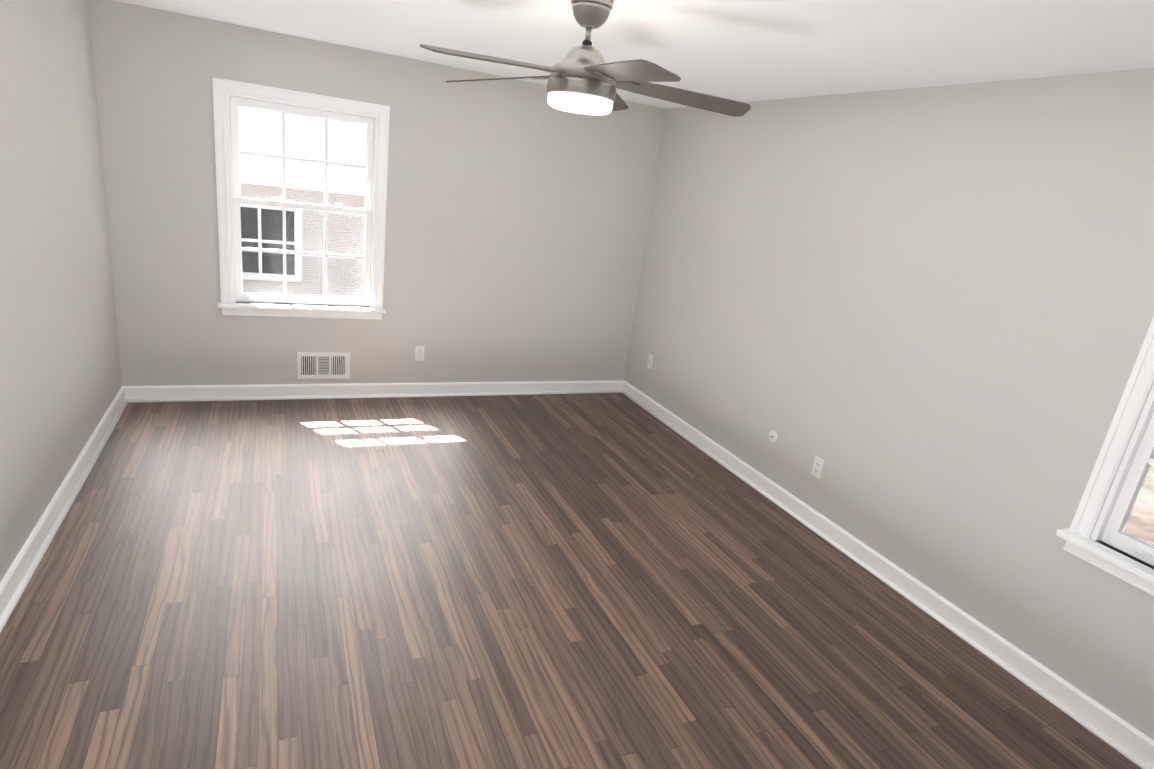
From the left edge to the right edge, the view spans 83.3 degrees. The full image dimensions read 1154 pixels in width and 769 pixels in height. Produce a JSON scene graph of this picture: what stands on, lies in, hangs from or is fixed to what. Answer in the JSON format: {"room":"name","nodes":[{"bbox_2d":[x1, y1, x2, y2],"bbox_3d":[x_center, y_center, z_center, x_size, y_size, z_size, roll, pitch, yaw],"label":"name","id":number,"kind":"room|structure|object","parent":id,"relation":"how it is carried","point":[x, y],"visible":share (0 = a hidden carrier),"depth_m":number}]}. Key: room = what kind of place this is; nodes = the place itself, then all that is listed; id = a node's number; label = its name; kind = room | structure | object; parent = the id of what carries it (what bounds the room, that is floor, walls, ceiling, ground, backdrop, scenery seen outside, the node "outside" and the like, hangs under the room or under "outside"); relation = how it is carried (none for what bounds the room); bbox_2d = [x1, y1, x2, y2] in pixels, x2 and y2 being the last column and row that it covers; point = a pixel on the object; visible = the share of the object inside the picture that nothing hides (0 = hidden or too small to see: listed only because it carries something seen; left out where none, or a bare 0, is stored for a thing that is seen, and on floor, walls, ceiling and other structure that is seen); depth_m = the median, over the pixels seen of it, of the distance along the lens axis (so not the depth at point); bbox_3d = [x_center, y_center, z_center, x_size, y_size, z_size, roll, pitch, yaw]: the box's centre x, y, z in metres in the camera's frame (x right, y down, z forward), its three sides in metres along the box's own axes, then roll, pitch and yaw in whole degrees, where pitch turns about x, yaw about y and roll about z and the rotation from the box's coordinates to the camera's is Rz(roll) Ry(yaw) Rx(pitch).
{"room":"empty bedroom","nodes":[
{"label":"empty bedroom","id":0,"kind":"room"},
{"bbox_2d":[0,0,121,581],"bbox_3d":[-1.967,-0.223,1.809,0.160,2.440,5.100,-1,19,-25],"label":"wall","id":1,"kind":"structure","parent":0,"point":[60,379],"depth_m":2.98},
{"bbox_2d":[0,386,131,633],"bbox_3d":[-2.023,0.880,2.196,0.035,0.108,5.100,-1,19,-25],"label":"baseboard","id":2,"kind":"structure","parent":1,"relation":"attached to","point":[12,586],"depth_m":2.96},
{"bbox_2d":[88,0,665,385],"bbox_3d":[-1.202,-1.092,4.907,4.170,2.440,0.160,-1,19,-25],"label":"wall","id":3,"kind":"structure","parent":0,"point":[517,217],"depth_m":4.74},
{"bbox_2d":[212,77,389,319],"bbox_3d":[-1.890,-1.217,4.516,1.102,1.499,0.260,-1,19,-25],"label":"window","id":4,"kind":"structure","parent":3,"relation":"in","point":[376,119],"depth_m":4.45},
{"bbox_2d":[240,205,364,296],"bbox_3d":[-1.955,-0.927,4.664,0.886,0.673,0.001,-1,19,-25],"label":"screen","id":5,"kind":"object","parent":4,"relation":"attached to","point":[251,275],"depth_m":4.63},
{"bbox_2d":[297,352,349,378],"bbox_3d":[-1.886,-0.140,4.840,0.366,0.206,0.018,-1,19,-25],"label":"air vent","id":6,"kind":"object","parent":3,"relation":"in","point":[323,365],"visible":1,"depth_m":4.84},
{"bbox_2d":[132,380,623,402],"bbox_3d":[-1.299,0.043,5.173,3.750,0.108,0.035,-1,19,-25],"label":"baseboard","id":7,"kind":"structure","parent":3,"relation":"attached to","point":[172,393],"depth_m":4.99},
{"bbox_2d":[415,346,424,360],"bbox_3d":[-1.237,-0.244,5.110,0.072,0.118,0.009,-1,19,-25],"label":"outlet","id":8,"kind":"object","parent":3,"relation":"attached to","point":[419,352],"visible":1,"depth_m":5.11},
{"bbox_2d":[0,393,1140,768],"bbox_3d":[-0.306,0.964,3.030,4.170,0.120,5.420,-1,19,-25],"label":"floor","id":9,"kind":"structure","parent":0,"point":[568,581],"depth_m":2.75},
{"bbox_2d":[113,0,1153,108],"bbox_3d":[0.013,-1.474,2.267,4.170,0.150,5.420,-1,19,-25],"label":"ceiling","id":10,"kind":"structure","parent":0,"point":[748,50],"depth_m":2.79},
{"bbox_2d":[420,0,750,116],"bbox_3d":[0.045,-1.234,2.430,1.280,0.394,1.234,-1,19,-25],"label":"ceiling fan","id":11,"kind":"object","parent":10,"relation":"hanging from","point":[584,78],"visible":1,"depth_m":2.40},
{"bbox_2d":[625,68,1153,739],"bbox_3d":[1.704,-0.247,3.424,0.160,2.440,5.260,-1,19,-25],"label":"wall","id":12,"kind":"structure","parent":0,"point":[917,320],"depth_m":3.15},
{"bbox_2d":[647,354,653,368],"bbox_3d":[0.625,-0.196,5.558,0.009,0.118,0.072,-1,19,-25],"label":"outlet","id":13,"kind":"object","parent":12,"relation":"attached to","point":[650,361],"visible":1,"depth_m":5.55},
{"bbox_2d":[769,430,777,442],"bbox_3d":[1.260,0.337,4.187,0.020,0.082,0.082,-1,19,-25],"label":"outlet plate","id":14,"kind":"object","parent":12,"relation":"attached to","point":[773,436],"visible":1,"depth_m":4.18},
{"bbox_2d":[811,456,824,478],"bbox_3d":[1.425,0.492,3.848,0.009,0.118,0.072,-1,19,-25],"label":"outlet","id":15,"kind":"object","parent":12,"relation":"attached to","point":[817,467],"visible":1,"depth_m":3.84},
{"bbox_2d":[620,380,1153,768],"bbox_3d":[1.438,0.833,3.797,0.035,0.108,5.100,-1,19,-25],"label":"baseboard","id":16,"kind":"structure","parent":12,"relation":"attached to","point":[1102,722],"depth_m":3.12},
{"bbox_2d":[1056,316,1153,595],"bbox_3d":[2.349,0.128,1.994,0.260,1.499,1.102,-1,19,-25],"label":"window","id":17,"kind":"structure","parent":12,"relation":"in","point":[1127,482],"depth_m":2.46},
{"bbox_2d":[1124,471,1153,541],"bbox_3d":[2.363,0.436,2.116,0.001,0.673,0.886,-1,19,-25],"label":"screen","id":18,"kind":"object","parent":17,"relation":"attached to","point":[1141,508],"depth_m":2.51},
{"label":"outside","id":19,"kind":"structure","parent":0,"visible":0},
{"bbox_2d":[1122,465,1153,545],"bbox_3d":[13.957,0.496,12.497,110.000,0.200,90.000,-1,19,-25],"label":"ground","id":20,"kind":"structure","parent":19,"point":[1140,523],"depth_m":6.19},
{"bbox_2d":[238,105,366,296],"bbox_3d":[-9.147,-4.886,10.799,13.593,5.261,9.620,-1,19,-25],"label":"window glass","id":21,"kind":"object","parent":20,"relation":"on","point":[268,130],"depth_m":8.89}
]}

